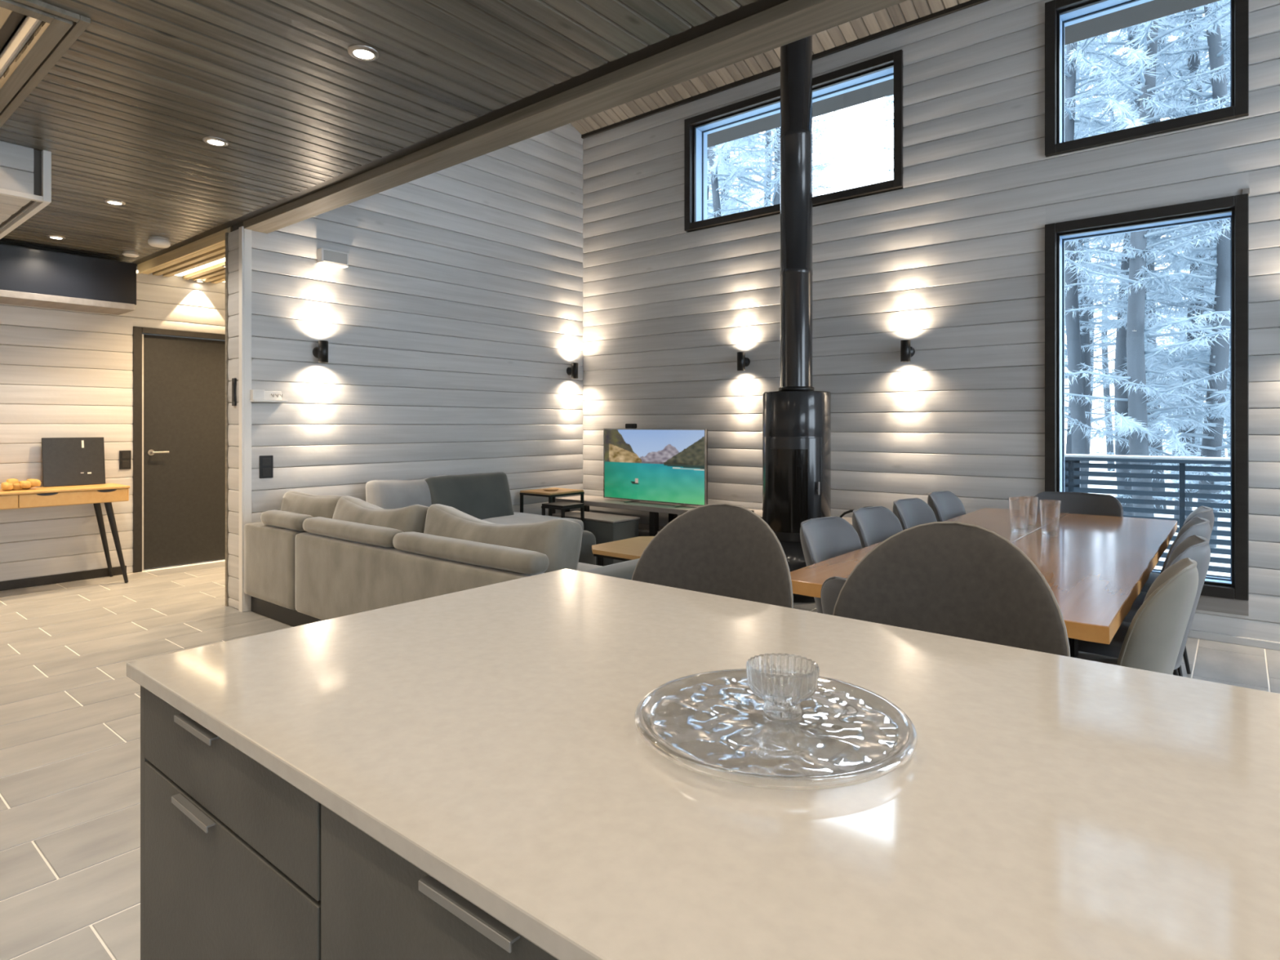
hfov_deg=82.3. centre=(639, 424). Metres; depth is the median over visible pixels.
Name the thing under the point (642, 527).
shelf
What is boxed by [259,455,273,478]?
light switch
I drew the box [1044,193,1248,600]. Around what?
window
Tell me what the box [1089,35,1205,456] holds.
frosted tree
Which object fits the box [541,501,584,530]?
side table
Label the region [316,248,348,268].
vent box
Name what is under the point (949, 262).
wall
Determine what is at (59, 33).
trim
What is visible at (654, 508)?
tv stand
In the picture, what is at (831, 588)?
dining chair
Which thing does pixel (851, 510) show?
rack
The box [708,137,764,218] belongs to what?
frosted tree
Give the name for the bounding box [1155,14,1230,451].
frosted tree
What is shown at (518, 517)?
seat cushion
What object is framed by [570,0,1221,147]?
ceiling
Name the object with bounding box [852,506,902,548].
dining chair
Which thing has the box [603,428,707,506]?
television
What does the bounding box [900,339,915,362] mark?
wall sconce
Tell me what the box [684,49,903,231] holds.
window
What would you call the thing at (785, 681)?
glass candle holder
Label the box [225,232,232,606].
trim
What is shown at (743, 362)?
wall sconce
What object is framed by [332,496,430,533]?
cushion
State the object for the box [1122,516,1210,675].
dining chair
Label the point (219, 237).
trim
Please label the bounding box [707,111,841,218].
frosted tree
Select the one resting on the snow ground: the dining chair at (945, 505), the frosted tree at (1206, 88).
the frosted tree at (1206, 88)
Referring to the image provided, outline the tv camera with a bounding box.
[625,423,636,428]
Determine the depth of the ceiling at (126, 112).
2.94 m
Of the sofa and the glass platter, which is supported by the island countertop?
the glass platter
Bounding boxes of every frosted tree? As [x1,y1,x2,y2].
[706,115,837,218]
[706,134,773,217]
[706,138,771,219]
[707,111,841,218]
[708,135,764,216]
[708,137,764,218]
[728,135,772,208]
[751,115,831,207]
[759,117,822,207]
[872,94,893,176]
[1064,0,1230,516]
[1064,0,1230,547]
[1064,6,1230,515]
[1064,23,1207,479]
[1064,31,1185,453]
[1064,34,1188,493]
[1064,41,1119,326]
[1065,31,1168,471]
[1075,0,1230,508]
[1075,36,1127,478]
[1079,3,1230,525]
[1082,23,1190,298]
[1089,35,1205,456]
[1109,2,1230,511]
[1114,5,1230,493]
[1124,0,1230,493]
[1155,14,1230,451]
[1156,104,1230,472]
[1157,78,1230,432]
[1174,81,1230,456]
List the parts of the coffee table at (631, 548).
leg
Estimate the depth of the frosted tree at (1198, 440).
16.70 m
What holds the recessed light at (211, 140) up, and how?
in the ceiling at (126, 112)
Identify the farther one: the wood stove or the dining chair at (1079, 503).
the wood stove
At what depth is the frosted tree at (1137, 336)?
9.43 m
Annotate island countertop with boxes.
[126,568,1279,959]
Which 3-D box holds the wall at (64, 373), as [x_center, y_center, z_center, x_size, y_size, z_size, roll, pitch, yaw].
[-4.827,-0.185,5.785,0.204,2.900,8.450,0,0,39]
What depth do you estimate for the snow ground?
14.26 m
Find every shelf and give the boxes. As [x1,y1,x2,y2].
[249,389,287,402]
[638,523,664,533]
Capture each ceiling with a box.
[0,0,758,262]
[142,226,232,284]
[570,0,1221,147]
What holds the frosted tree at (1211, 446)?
on the snow ground
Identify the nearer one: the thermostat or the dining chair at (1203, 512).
the dining chair at (1203, 512)
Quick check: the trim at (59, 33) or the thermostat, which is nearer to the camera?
the trim at (59, 33)
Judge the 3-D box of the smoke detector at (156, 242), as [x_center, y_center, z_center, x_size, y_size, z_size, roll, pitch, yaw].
[-3.508,-1.327,5.347,0.140,0.055,0.140,0,0,39]
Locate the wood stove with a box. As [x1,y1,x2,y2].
[762,35,831,602]
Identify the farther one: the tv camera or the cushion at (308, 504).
the tv camera
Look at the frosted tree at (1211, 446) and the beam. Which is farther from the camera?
the frosted tree at (1211, 446)
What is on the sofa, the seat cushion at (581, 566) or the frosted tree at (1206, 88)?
the seat cushion at (581, 566)
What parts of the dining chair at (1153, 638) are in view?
seat, backrest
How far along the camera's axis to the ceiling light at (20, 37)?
2.69 m
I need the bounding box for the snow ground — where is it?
[1064,444,1230,576]
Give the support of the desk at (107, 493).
on the floor
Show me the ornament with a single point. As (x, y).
(20, 484)
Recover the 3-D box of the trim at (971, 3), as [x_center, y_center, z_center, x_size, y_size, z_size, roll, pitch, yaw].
[2.701,-2.945,4.814,8.510,0.034,0.030,0,0,39]
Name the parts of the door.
handle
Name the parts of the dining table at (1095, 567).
leg frame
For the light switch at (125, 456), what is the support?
attached to the wall at (64, 373)
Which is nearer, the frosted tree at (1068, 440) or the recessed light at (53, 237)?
the recessed light at (53, 237)
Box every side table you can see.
[520,487,584,515]
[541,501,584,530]
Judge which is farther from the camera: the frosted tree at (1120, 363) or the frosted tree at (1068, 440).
the frosted tree at (1068, 440)
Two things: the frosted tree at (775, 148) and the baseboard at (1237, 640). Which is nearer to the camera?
the baseboard at (1237, 640)
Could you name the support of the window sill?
attached to the wall at (949, 262)
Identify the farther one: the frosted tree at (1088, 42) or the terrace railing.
the frosted tree at (1088, 42)
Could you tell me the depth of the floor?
3.07 m
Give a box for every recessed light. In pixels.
[46,235,65,239]
[103,199,125,205]
[202,136,228,146]
[347,44,379,61]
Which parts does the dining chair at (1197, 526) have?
seat, leg, backrest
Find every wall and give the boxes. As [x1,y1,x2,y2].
[0,264,225,581]
[227,123,582,609]
[582,0,1279,642]
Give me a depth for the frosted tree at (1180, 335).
16.31 m
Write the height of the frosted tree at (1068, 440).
14.848 m
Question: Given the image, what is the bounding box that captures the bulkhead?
[0,141,51,239]
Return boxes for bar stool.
[631,502,793,608]
[832,521,1070,657]
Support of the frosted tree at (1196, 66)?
on the snow ground
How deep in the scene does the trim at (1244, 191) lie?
4.19 m
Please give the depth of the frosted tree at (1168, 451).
23.41 m
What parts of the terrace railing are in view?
post, handrail, post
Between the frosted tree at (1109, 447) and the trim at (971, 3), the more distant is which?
the frosted tree at (1109, 447)
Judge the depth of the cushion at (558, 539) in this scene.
3.45 m
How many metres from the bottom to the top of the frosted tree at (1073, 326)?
16.079 m
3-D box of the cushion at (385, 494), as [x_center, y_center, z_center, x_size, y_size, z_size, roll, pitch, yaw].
[-1.785,0.620,5.720,0.285,0.421,0.728,0,0,39]
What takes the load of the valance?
attached to the wall at (64, 373)
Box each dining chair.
[800,515,862,613]
[820,576,846,615]
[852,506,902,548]
[893,497,937,530]
[927,490,966,521]
[1028,491,1123,516]
[1075,557,1198,675]
[1078,534,1210,669]
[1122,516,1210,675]
[1140,506,1214,676]
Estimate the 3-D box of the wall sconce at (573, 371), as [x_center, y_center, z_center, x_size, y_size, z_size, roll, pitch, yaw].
[-0.668,-0.535,7.327,0.112,0.156,0.084,0,0,39]
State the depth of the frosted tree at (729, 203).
16.84 m
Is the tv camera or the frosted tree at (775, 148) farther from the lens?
the frosted tree at (775, 148)
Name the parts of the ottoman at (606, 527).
lid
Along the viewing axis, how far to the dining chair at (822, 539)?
3.12 m
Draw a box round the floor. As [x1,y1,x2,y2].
[0,558,1279,959]
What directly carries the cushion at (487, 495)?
on the sofa
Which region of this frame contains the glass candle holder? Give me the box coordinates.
[746,653,819,719]
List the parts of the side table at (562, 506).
leg, frame, leg, leg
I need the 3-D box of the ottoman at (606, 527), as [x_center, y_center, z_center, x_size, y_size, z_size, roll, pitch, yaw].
[-0.412,1.032,6.575,0.780,0.427,0.360,0,0,39]
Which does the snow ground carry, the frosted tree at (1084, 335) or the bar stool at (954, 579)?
the frosted tree at (1084, 335)
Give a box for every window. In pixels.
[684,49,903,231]
[1044,0,1248,156]
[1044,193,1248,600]
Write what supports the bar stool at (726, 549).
on the floor
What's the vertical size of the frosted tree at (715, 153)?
13.254 m
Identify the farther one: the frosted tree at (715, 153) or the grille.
the frosted tree at (715, 153)
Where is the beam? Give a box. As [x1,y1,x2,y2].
[243,0,907,233]
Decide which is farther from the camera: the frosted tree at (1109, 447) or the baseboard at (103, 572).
the frosted tree at (1109, 447)
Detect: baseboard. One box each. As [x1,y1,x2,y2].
[0,565,126,591]
[1187,629,1279,650]
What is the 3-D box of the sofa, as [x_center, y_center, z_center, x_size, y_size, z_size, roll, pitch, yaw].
[-0.748,0.913,4.864,3.074,0.704,2.337,0,0,39]
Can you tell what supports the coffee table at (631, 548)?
on the floor
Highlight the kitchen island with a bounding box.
[140,685,558,959]
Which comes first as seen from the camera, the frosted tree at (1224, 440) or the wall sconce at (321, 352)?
the wall sconce at (321, 352)
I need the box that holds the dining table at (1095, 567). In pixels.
[790,507,1177,657]
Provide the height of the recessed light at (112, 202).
0.012 m
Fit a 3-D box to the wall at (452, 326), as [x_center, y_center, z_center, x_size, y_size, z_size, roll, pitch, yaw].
[-1.726,-1.585,6.319,0.258,5.700,3.338,0,0,39]
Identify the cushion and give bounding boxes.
[279,491,343,518]
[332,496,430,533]
[364,475,447,508]
[423,502,581,573]
[424,471,514,519]
[481,511,583,529]
[575,561,602,571]
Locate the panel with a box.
[41,437,105,487]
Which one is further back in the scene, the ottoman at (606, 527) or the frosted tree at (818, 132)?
the frosted tree at (818, 132)
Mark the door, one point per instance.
(179, 406)
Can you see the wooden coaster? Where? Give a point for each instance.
(544, 489)
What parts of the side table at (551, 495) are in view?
leg, leg, frame, leg, leg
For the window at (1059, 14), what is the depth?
4.71 m
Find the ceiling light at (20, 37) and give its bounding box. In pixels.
[0,15,41,77]
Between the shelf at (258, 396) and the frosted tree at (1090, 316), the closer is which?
the shelf at (258, 396)
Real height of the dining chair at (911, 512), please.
0.861 m
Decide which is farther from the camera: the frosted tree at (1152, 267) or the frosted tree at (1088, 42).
the frosted tree at (1088, 42)
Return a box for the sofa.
[244,510,639,626]
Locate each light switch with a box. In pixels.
[119,450,131,469]
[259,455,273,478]
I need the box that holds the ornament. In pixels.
[0,479,42,489]
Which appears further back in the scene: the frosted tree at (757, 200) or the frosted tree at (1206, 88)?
the frosted tree at (757, 200)
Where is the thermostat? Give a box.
[231,377,236,405]
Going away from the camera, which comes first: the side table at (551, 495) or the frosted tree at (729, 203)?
the side table at (551, 495)
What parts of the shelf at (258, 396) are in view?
shelf, panel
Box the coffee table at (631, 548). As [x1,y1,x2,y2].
[591,536,654,566]
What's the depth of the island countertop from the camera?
0.74 m
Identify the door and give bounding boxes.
[132,326,225,573]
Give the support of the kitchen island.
on the floor
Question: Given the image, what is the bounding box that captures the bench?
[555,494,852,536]
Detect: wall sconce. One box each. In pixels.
[312,340,328,363]
[566,362,577,378]
[737,351,750,370]
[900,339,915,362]
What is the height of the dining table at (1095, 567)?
0.750 m
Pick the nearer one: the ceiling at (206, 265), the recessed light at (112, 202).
the recessed light at (112, 202)
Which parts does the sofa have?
panel, panel, armrest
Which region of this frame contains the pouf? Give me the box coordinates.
[576,529,595,564]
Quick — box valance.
[0,244,138,315]
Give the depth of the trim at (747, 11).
3.11 m
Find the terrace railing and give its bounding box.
[1064,453,1230,578]
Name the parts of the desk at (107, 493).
drawer, pull, drawer, leg, pull, leg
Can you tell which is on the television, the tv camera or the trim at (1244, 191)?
the tv camera
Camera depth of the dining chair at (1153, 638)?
2.04 m
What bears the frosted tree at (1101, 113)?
on the snow ground
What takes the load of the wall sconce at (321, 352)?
attached to the wall at (452, 326)
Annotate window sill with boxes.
[1195,595,1248,616]
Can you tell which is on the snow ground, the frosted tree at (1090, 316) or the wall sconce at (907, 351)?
the frosted tree at (1090, 316)
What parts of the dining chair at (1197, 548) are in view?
seat, backrest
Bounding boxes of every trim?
[0,0,90,128]
[0,7,25,51]
[131,0,789,264]
[137,226,230,274]
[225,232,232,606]
[239,226,251,612]
[581,0,990,138]
[1241,187,1249,194]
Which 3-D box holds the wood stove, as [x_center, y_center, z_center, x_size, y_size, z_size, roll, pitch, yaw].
[1.151,-0.901,5.406,0.495,4.332,0.505,0,0,39]
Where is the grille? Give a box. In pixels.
[324,249,346,265]
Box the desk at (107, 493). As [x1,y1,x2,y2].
[0,483,129,582]
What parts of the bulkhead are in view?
panel, corner trim, corner trim, corner trim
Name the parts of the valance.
trim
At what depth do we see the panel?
5.86 m
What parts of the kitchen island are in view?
panel, handle, handle, drawer, door, door, handle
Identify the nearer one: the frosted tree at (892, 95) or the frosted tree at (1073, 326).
the frosted tree at (1073, 326)
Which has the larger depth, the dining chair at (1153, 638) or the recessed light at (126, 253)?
the recessed light at (126, 253)
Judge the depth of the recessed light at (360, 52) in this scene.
2.66 m
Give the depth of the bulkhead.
3.61 m
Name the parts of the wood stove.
door glass, stove door, door handle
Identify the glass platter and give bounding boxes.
[634,668,917,790]
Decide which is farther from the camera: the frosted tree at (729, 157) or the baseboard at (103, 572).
the frosted tree at (729, 157)
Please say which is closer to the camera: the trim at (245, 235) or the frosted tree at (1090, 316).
the trim at (245, 235)
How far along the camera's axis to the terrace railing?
6.09 m
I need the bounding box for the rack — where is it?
[840,506,873,517]
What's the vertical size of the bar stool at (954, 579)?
1.050 m
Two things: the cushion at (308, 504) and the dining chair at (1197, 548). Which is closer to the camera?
the dining chair at (1197, 548)
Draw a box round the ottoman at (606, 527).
[551,510,639,566]
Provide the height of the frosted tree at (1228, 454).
13.963 m
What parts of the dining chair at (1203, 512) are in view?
seat, leg, leg, backrest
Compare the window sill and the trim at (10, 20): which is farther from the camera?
the window sill
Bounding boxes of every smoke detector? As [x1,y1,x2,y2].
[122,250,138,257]
[147,236,170,248]
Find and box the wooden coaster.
[542,488,558,490]
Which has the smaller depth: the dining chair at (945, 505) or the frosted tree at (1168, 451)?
the dining chair at (945, 505)

